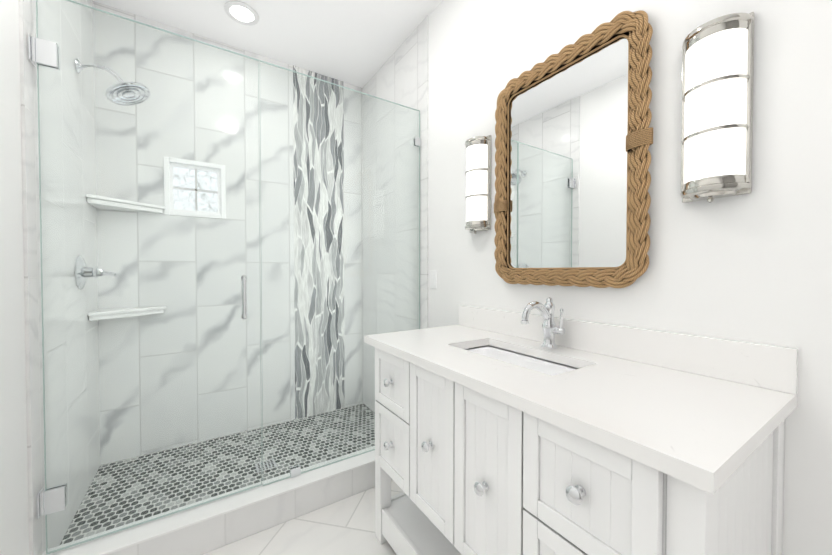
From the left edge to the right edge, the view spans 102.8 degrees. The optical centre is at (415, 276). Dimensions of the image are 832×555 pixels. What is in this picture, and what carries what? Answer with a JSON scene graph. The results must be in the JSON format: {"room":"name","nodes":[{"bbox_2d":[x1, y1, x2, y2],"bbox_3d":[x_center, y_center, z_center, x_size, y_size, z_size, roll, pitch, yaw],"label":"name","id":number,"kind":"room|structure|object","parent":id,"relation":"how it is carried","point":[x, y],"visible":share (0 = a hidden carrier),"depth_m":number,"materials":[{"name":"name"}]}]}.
{"room":"bathroom","nodes":[
{"label":"bathroom","id":0,"kind":"room"},
{"bbox_2d":[0,0,28,554],"bbox_3d":[-0.845,-0.183,0.240,0.100,2.845,4.310,-1,1,-33],"label":"wall","id":1,"kind":"structure","parent":0,"point":[14,524],"depth_m":1.11,"materials":[{"name":"white paint"}]},
{"bbox_2d":[19,0,99,554],"bbox_3d":[-1.656,-0.205,1.588,0.010,2.844,0.965,-1,1,-33],"label":"wall tile","id":2,"kind":"structure","parent":1,"relation":"attached to","point":[32,266],"depth_m":1.46,"materials":[{"name":"tile"}]},
{"bbox_2d":[75,255,116,289],"bbox_3d":[-1.663,-0.020,1.745,0.145,0.176,0.176,-1,1,-33],"label":"shower valve","id":3,"kind":"object","parent":2,"relation":"attached to","point":[80,277],"depth_m":1.70,"materials":[{"name":"silver metal"}]},
{"bbox_2d":[74,58,150,105],"bbox_3d":[-1.596,-1.019,1.763,0.295,0.171,0.200,-1,1,-33],"label":"shower head","id":4,"kind":"object","parent":2,"relation":"attached to","point":[114,91],"depth_m":1.76},
{"bbox_2d":[27,0,261,554],"bbox_3d":[-1.097,-0.005,1.445,0.768,2.113,0.107,-1,1,-33],"label":"shower glass door","id":5,"kind":"structure","parent":2,"relation":"attached to","point":[41,52],"depth_m":1.36,"materials":[{"name":"grey"}]},
{"bbox_2d":[93,1,362,464],"bbox_3d":[-1.220,-0.220,2.507,1.745,2.845,0.100,-1,1,-33],"label":"wall","id":6,"kind":"structure","parent":0,"point":[224,319],"depth_m":2.27,"materials":[{"name":"tile"}]},
{"bbox_2d":[86,194,164,213],"bbox_3d":[-1.713,-0.427,1.985,0.330,0.045,0.230,-1,1,-33],"label":"corner shelf","id":7,"kind":"object","parent":6,"relation":"attached to","point":[114,204],"depth_m":1.95,"materials":[{"name":"white"}]},
{"bbox_2d":[88,306,165,320],"bbox_3d":[-1.713,0.220,1.995,0.330,0.045,0.230,-1,1,-33],"label":"corner shelf","id":8,"kind":"object","parent":6,"relation":"attached to","point":[95,315],"depth_m":1.98,"materials":[{"name":"white"}]},
{"bbox_2d":[164,156,225,218],"bbox_3d":[-1.511,-0.594,2.284,0.350,0.380,0.066,-1,1,-33],"label":"window","id":9,"kind":"structure","parent":6,"relation":"in","point":[169,201],"depth_m":2.27,"materials":[{"name":"white"}]},
{"bbox_2d":[293,65,344,418],"bbox_3d":[-0.787,-0.256,2.726,0.410,2.780,0.004,-1,1,-33],"label":"wall strip","id":10,"kind":"object","parent":6,"relation":"attached to","point":[314,245],"visible":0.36,"depth_m":2.72,"materials":[{"name":"tile"}]},
{"bbox_2d":[93,0,441,87],"bbox_3d":[-0.071,-1.643,0.719,1.945,0.060,4.310,-1,1,-33],"label":"ceiling","id":11,"kind":"structure","parent":0,"point":[358,43],"depth_m":2.18,"materials":[{"name":"white paint"}]},
{"bbox_2d":[224,1,258,25],"bbox_3d":[-1.079,-1.628,2.062,0.194,0.010,0.194,-1,1,-33],"label":"recessed light","id":12,"kind":"object","parent":11,"relation":"in","point":[240,12],"visible":1,"depth_m":2.05,"materials":[{"name":"white plastic"}]},
{"bbox_2d":[202,480,403,554],"bbox_3d":[-0.071,1.261,0.767,1.945,0.060,4.310,-1,1,-33],"label":"floor","id":13,"kind":"structure","parent":0,"point":[345,526],"depth_m":1.56,"materials":[{"name":"tile"}]},
{"bbox_2d":[60,403,374,544],"bbox_3d":[-0.956,1.176,2.126,1.724,0.065,0.865,-1,1,-33],"label":"shower floor","id":14,"kind":"structure","parent":13,"relation":"on","point":[143,510],"depth_m":2.00,"materials":[{"name":"tile"}]},
{"bbox_2d":[255,458,276,473],"bbox_3d":[-0.906,1.143,2.006,0.110,0.005,0.110,-1,1,-33],"label":"shower drain","id":15,"kind":"object","parent":14,"relation":"on","point":[267,465],"depth_m":2.00,"materials":[{"name":"silver metal"}]},
{"bbox_2d":[42,446,392,554],"bbox_3d":[-0.680,1.136,1.700,1.724,0.160,0.148,-1,1,-33],"label":"shower curb","id":16,"kind":"structure","parent":13,"relation":"on","point":[208,527],"depth_m":1.54,"materials":[{"name":"tile"}]},
{"bbox_2d":[259,60,420,485],"bbox_3d":[-0.373,-0.009,1.917,0.952,2.120,0.028,-1,1,-33],"label":"glass panel","id":17,"kind":"object","parent":16,"relation":"on","point":[295,471],"visible":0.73,"depth_m":1.83,"materials":[{"name":"grey"}]},
{"bbox_2d":[364,305,797,554],"bbox_3d":[0.343,0.697,1.177,0.592,1.054,1.244,-1,1,-33],"label":"bathroom vanity","id":18,"kind":"object","parent":13,"relation":"on","point":[500,432],"visible":1,"depth_m":0.84,"materials":[{"name":"white wood"}]},
{"bbox_2d":[521,297,564,348],"bbox_3d":[0.475,0.179,1.246,0.189,0.196,0.096,-1,1,-33],"label":"faucet","id":19,"kind":"object","parent":18,"relation":"on","point":[550,328],"visible":1,"depth_m":1.27,"materials":[{"name":"silver metal"}]},
{"bbox_2d":[428,0,831,554],"bbox_3d":[0.702,-0.199,1.246,0.100,2.845,4.310,-1,1,-33],"label":"wall","id":20,"kind":"structure","parent":0,"point":[755,266],"depth_m":0.96,"materials":[{"name":"white paint"}]},
{"bbox_2d":[362,15,428,411],"bbox_3d":[-0.195,-0.221,2.523,0.010,2.844,0.990,-1,1,-33],"label":"wall tile","id":21,"kind":"structure","parent":20,"relation":"attached to","point":[400,76],"depth_m":2.43,"materials":[{"name":"tile"}]},
{"bbox_2d":[430,270,436,288],"bbox_3d":[0.108,0.020,2.063,0.008,0.114,0.070,-1,1,-33],"label":"electrical outlet plate","id":22,"kind":"object","parent":20,"relation":"attached to","point":[433,279],"visible":1,"depth_m":2.05,"materials":[{"name":"white plastic"}]},
{"bbox_2d":[465,135,491,233],"bbox_3d":[0.299,-0.462,1.690,0.086,0.493,0.148,-1,1,-33],"label":"sconce","id":23,"kind":"object","parent":20,"relation":"attached to","point":[478,184],"visible":1,"depth_m":1.65,"materials":[{"name":"white glass"}]},
{"bbox_2d":[494,10,652,287],"bbox_3d":[0.562,-0.423,1.319,0.049,0.924,0.667,-1,1,-33],"label":"mirror","id":24,"kind":"object","parent":20,"relation":"attached to","point":[573,140],"visible":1,"depth_m":1.25,"materials":[{"name":"brown wicker"}]},
{"bbox_2d":[680,12,754,202],"bbox_3d":[0.807,-0.449,0.909,0.086,0.493,0.148,-1,1,-33],"label":"sconce","id":25,"kind":"object","parent":20,"relation":"attached to","point":[717,103],"visible":1,"depth_m":0.87,"materials":[{"name":"white glass"}]},
{"label":"outside","id":26,"kind":"structure","parent":0,"visible":0},
{"bbox_2d":[173,167,217,211],"bbox_3d":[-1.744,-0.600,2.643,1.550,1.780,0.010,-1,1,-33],"label":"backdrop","id":27,"kind":"structure","parent":26,"point":[205,198],"depth_m":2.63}
]}

